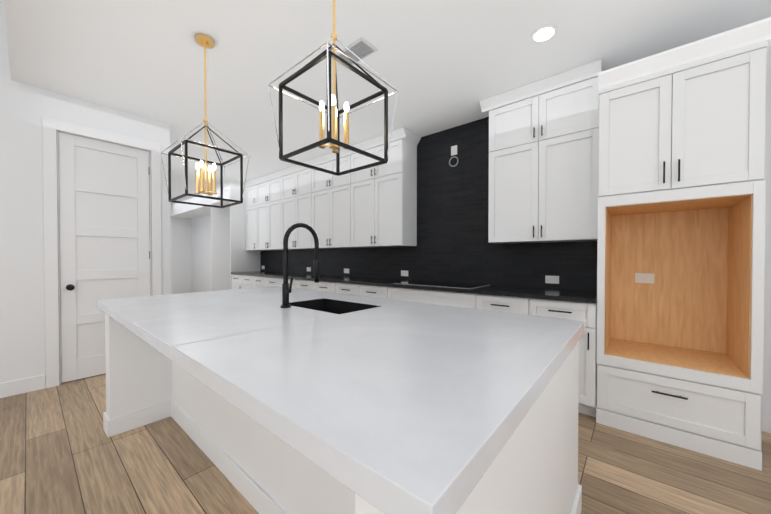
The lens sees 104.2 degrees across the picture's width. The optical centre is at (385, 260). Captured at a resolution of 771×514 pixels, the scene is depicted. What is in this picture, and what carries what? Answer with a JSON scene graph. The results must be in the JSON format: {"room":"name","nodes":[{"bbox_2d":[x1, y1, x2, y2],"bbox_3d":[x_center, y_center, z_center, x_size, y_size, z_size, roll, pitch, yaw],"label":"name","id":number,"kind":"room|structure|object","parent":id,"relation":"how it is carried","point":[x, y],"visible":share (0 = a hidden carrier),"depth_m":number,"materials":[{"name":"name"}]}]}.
{"room":"kitchen","nodes":[
{"label":"kitchen","id":0,"kind":"room"},
{"bbox_2d":[0,0,155,387],"bbox_3d":[-4.551,-0.818,1.247,0.120,4.050,5.850,1,1,40],"label":"wall","id":1,"kind":"structure","parent":0,"point":[24,108],"depth_m":2.71,"materials":[{"name":"white paint"}]},
{"bbox_2d":[0,374,44,397],"bbox_3d":[-4.714,1.146,0.970,0.015,0.130,4.785,1,1,40],"label":"baseboard","id":2,"kind":"structure","parent":1,"relation":"attached to","point":[20,386],"depth_m":2.69,"materials":[{"name":"white wood"}]},
{"bbox_2d":[42,116,161,387],"bbox_3d":[-2.908,-0.076,3.153,0.183,2.524,0.896,1,1,40],"label":"pantry door","id":3,"kind":"structure","parent":1,"relation":"in","point":[101,201],"depth_m":3.05,"materials":[{"name":"white wood"}]},
{"bbox_2d":[156,121,170,294],"bbox_3d":[-5.110,-0.866,5.618,6.594,4.050,0.130,1,1,40],"label":"wall","id":4,"kind":"structure","parent":0,"point":[162,129],"depth_m":3.51,"materials":[{"name":"white paint"}]},
{"bbox_2d":[171,217,191,293],"bbox_3d":[-6.827,-0.899,8.592,0.140,4.050,2.220,1,1,40],"label":"wall","id":5,"kind":"structure","parent":0,"point":[181,255],"depth_m":9.19,"materials":[{"name":"white paint"}]},
{"bbox_2d":[170,189,210,218],"bbox_3d":[-5.006,-1.471,8.089,3.288,0.365,0.640,1,1,40],"label":"wall","id":6,"kind":"structure","parent":0,"point":[184,211],"depth_m":7.92,"materials":[{"name":"white paint"}]},
{"bbox_2d":[0,373,770,513],"bbox_3d":[-3.835,1.245,2.333,12.800,0.100,8.400,1,1,40],"label":"floor","id":7,"kind":"structure","parent":0,"point":[61,452],"depth_m":1.72,"materials":[{"name":"brown wood"}]},
{"bbox_2d":[231,272,238,288],"bbox_3d":[-2.786,0.692,6.242,0.470,0.920,0.636,1,1,40],"label":"base cabinet","id":8,"kind":"object","parent":7,"relation":"on","point":[235,275],"depth_m":6.06,"materials":[{"name":"white wood"}]},
{"bbox_2d":[211,180,259,290],"bbox_3d":[-3.354,-0.245,6.668,1.083,2.784,0.694,1,1,40],"label":"surround","id":9,"kind":"object","parent":7,"relation":"on","point":[230,253],"visible":0.52,"depth_m":6.57,"materials":[{"name":"white paint"}]},
{"bbox_2d":[239,271,282,288],"bbox_3d":[-2.254,0.697,5.796,0.919,0.920,0.636,1,1,40],"label":"base cabinet","id":10,"kind":"object","parent":7,"relation":"on","point":[252,279],"depth_m":5.67,"materials":[{"name":"white wood"}]},
{"bbox_2d":[263,273,306,287],"bbox_3d":[-1.550,0.704,5.205,0.919,0.920,0.636,1,1,40],"label":"base cabinet","id":11,"kind":"object","parent":7,"relation":"on","point":[268,280],"depth_m":5.10,"materials":[{"name":"white wood"}]},
{"bbox_2d":[295,275,358,292],"bbox_3d":[-0.846,0.710,4.615,0.919,0.920,0.636,1,1,40],"label":"base cabinet","id":12,"kind":"object","parent":7,"relation":"on","point":[326,283],"depth_m":4.45,"materials":[{"name":"white wood"}]},
{"bbox_2d":[103,318,582,513],"bbox_3d":[-0.532,0.768,1.800,2.721,0.870,1.389,1,1,40],"label":"kitchen island","id":13,"kind":"object","parent":7,"relation":"on","point":[535,469],"depth_m":1.35,"materials":[{"name":"white wood"}]},
{"bbox_2d":[97,286,584,513],"bbox_3d":[-0.553,0.308,1.769,2.740,0.052,1.374,1,1,40],"label":"island countertop","id":14,"kind":"structure","parent":13,"relation":"on","point":[402,406],"depth_m":0.80,"materials":[{"name":"white stone"}]},
{"bbox_2d":[281,223,319,307],"bbox_3d":[-0.515,0.020,1.884,0.107,0.519,0.279,1,1,40],"label":"faucet","id":15,"kind":"object","parent":14,"relation":"on","point":[286,289],"visible":1,"depth_m":1.81,"materials":[{"name":"black metal"}]},
{"bbox_2d":[289,298,376,313],"bbox_3d":[-0.351,0.443,1.920,0.586,0.323,0.368,1,1,40],"label":"sink","id":16,"kind":"object","parent":14,"relation":"in","point":[334,305],"depth_m":2.12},
{"bbox_2d":[335,277,398,298],"bbox_3d":[-0.142,0.717,4.024,0.919,0.920,0.636,1,1,40],"label":"base cabinet","id":17,"kind":"object","parent":7,"relation":"on","point":[363,286],"depth_m":3.80,"materials":[{"name":"white wood"}]},
{"bbox_2d":[387,279,494,308],"bbox_3d":[0.622,0.724,3.384,1.075,0.920,0.636,1,1,40],"label":"base cabinet","id":18,"kind":"object","parent":7,"relation":"on","point":[462,295],"depth_m":3.16,"materials":[{"name":"white wood"}]},
{"bbox_2d":[475,285,538,314],"bbox_3d":[1.211,0.730,2.890,0.462,0.920,0.636,1,1,40],"label":"base cabinet","id":19,"kind":"object","parent":7,"relation":"on","point":[499,298],"depth_m":2.67,"materials":[{"name":"white wood"}]},
{"bbox_2d":[531,288,596,416],"bbox_3d":[1.565,0.733,2.592,0.463,0.920,0.636,1,1,40],"label":"base cabinet","id":20,"kind":"object","parent":7,"relation":"on","point":[572,304],"depth_m":2.29,"materials":[{"name":"white wood"}]},
{"bbox_2d":[596,17,770,470],"bbox_3d":[2.056,-0.072,2.145,0.848,2.542,0.674,1,1,40],"label":"tall cabinet","id":21,"kind":"object","parent":7,"relation":"on","point":[681,238],"visible":1,"depth_m":2.01,"materials":[{"name":"white wood"}]},
{"bbox_2d":[4,0,770,202],"bbox_3d":[-2.309,-2.242,4.113,12.800,1.265,3.532,1,1,40],"label":"ceiling","id":22,"kind":"structure","parent":0,"point":[440,65],"depth_m":2.30,"materials":[{"name":"white paint"}]},
{"bbox_2d":[161,33,249,207],"bbox_3d":[-1.295,-1.004,2.162,0.436,1.166,0.436,1,1,40],"label":"pendant light","id":23,"kind":"object","parent":22,"relation":"hanging from","point":[205,41],"visible":1,"depth_m":2.15,"materials":[{"name":"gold metal"}]},
{"bbox_2d":[268,0,397,175],"bbox_3d":[-0.244,-1.026,1.423,0.436,1.106,0.436,1,1,40],"label":"pendant light","id":24,"kind":"object","parent":22,"relation":"hanging from","point":[333,112],"visible":1,"depth_m":1.41,"materials":[{"name":"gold metal"}]},
{"bbox_2d":[331,37,377,68],"bbox_3d":[-0.243,-1.582,2.304,0.340,0.012,0.170,1,1,40],"label":"ceiling vent","id":25,"kind":"object","parent":22,"relation":"in","point":[361,48],"visible":0.69,"depth_m":2.26,"materials":[{"name":"white metal"}]},
{"bbox_2d":[530,25,557,42],"bbox_3d":[1.107,-1.583,2.099,0.170,0.006,0.170,1,1,40],"label":"recessed light","id":26,"kind":"object","parent":22,"relation":"in","point":[545,33],"visible":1,"depth_m":2.09,"materials":[{"name":"white"}]},
{"bbox_2d":[192,46,770,414],"bbox_3d":[-1.219,-0.864,5.428,12.800,4.050,0.140,1,1,40],"label":"wall","id":27,"kind":"structure","parent":0,"point":[201,254],"depth_m":2.10,"materials":[{"name":"white paint"}]},
{"bbox_2d":[245,184,254,250],"bbox_3d":[-2.687,-0.882,6.343,0.469,1.325,0.324,1,1,40],"label":"upper cabinet","id":28,"kind":"object","parent":27,"relation":"attached to","point":[250,191],"depth_m":6.25,"materials":[{"name":"white wood"}]},
{"bbox_2d":[255,176,278,250],"bbox_3d":[-2.156,-0.877,5.897,0.919,1.325,0.324,1,1,40],"label":"upper cabinet","id":29,"kind":"object","parent":27,"relation":"attached to","point":[266,193],"depth_m":5.78,"materials":[{"name":"white wood"}]},
{"bbox_2d":[279,168,314,249],"bbox_3d":[-1.452,-0.870,5.307,0.918,1.325,0.324,1,1,40],"label":"upper cabinet","id":30,"kind":"object","parent":27,"relation":"attached to","point":[294,188],"depth_m":5.18,"materials":[{"name":"white wood"}]},
{"bbox_2d":[311,152,350,247],"bbox_3d":[-0.748,-0.864,4.717,0.919,1.325,0.324,1,1,40],"label":"upper cabinet","id":31,"kind":"object","parent":27,"relation":"attached to","point":[330,193],"depth_m":4.56,"materials":[{"name":"white wood"}]},
{"bbox_2d":[351,136,417,247],"bbox_3d":[-0.045,-0.857,4.126,0.918,1.325,0.324,1,1,40],"label":"upper cabinet","id":32,"kind":"object","parent":27,"relation":"attached to","point":[374,206],"depth_m":3.92,"materials":[{"name":"white wood"}]},
{"bbox_2d":[260,117,596,290],"bbox_3d":[-0.405,-0.668,4.651,6.150,1.895,0.008,1,1,40],"label":"tiled wall","id":33,"kind":"structure","parent":27,"relation":"attached to","point":[454,245],"depth_m":3.58,"materials":[{"name":"black tile"}]},
{"bbox_2d":[401,270,407,275],"bbox_3d":[0.260,0.171,4.090,0.120,0.076,0.007,1,1,40],"label":"electrical outlet","id":34,"kind":"object","parent":33,"relation":"attached to","point":[404,273],"visible":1,"depth_m":4.09,"materials":[{"name":"white plastic"}]},
{"bbox_2d":[449,154,458,166],"bbox_3d":[0.818,-1.189,3.597,0.128,0.128,0.020,1,1,40],"label":"ring","id":35,"kind":"object","parent":33,"relation":"attached to","point":[454,160],"depth_m":3.59,"materials":[{"name":"white metal"}]},
{"bbox_2d":[451,145,456,154],"bbox_3d":[0.824,-1.324,3.602,0.080,0.110,0.005,1,1,40],"label":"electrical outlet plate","id":36,"kind":"object","parent":33,"relation":"attached to","point":[453,150],"depth_m":3.60,"materials":[{"name":"white plastic"}]},
{"bbox_2d":[545,275,558,283],"bbox_3d":[1.631,0.184,2.940,0.120,0.076,0.007,1,1,40],"label":"electrical outlet","id":37,"kind":"object","parent":33,"relation":"attached to","point":[552,279],"visible":1,"depth_m":2.94,"materials":[{"name":"white plastic"}]},
{"bbox_2d":[480,59,601,243],"bbox_3d":[1.442,-0.887,2.837,0.988,1.414,0.389,1,1,40],"label":"upper cabinet","id":38,"kind":"object","parent":27,"relation":"attached to","point":[543,168],"visible":0.98,"depth_m":2.68,"materials":[{"name":"white wood"}]},
{"bbox_2d":[762,413,770,433],"bbox_3d":[3.029,1.137,1.783,1.217,0.130,0.018,1,1,40],"label":"baseboard","id":39,"kind":"structure","parent":27,"relation":"attached to","point":[766,418],"depth_m":2.09,"materials":[{"name":"white"}]}
]}

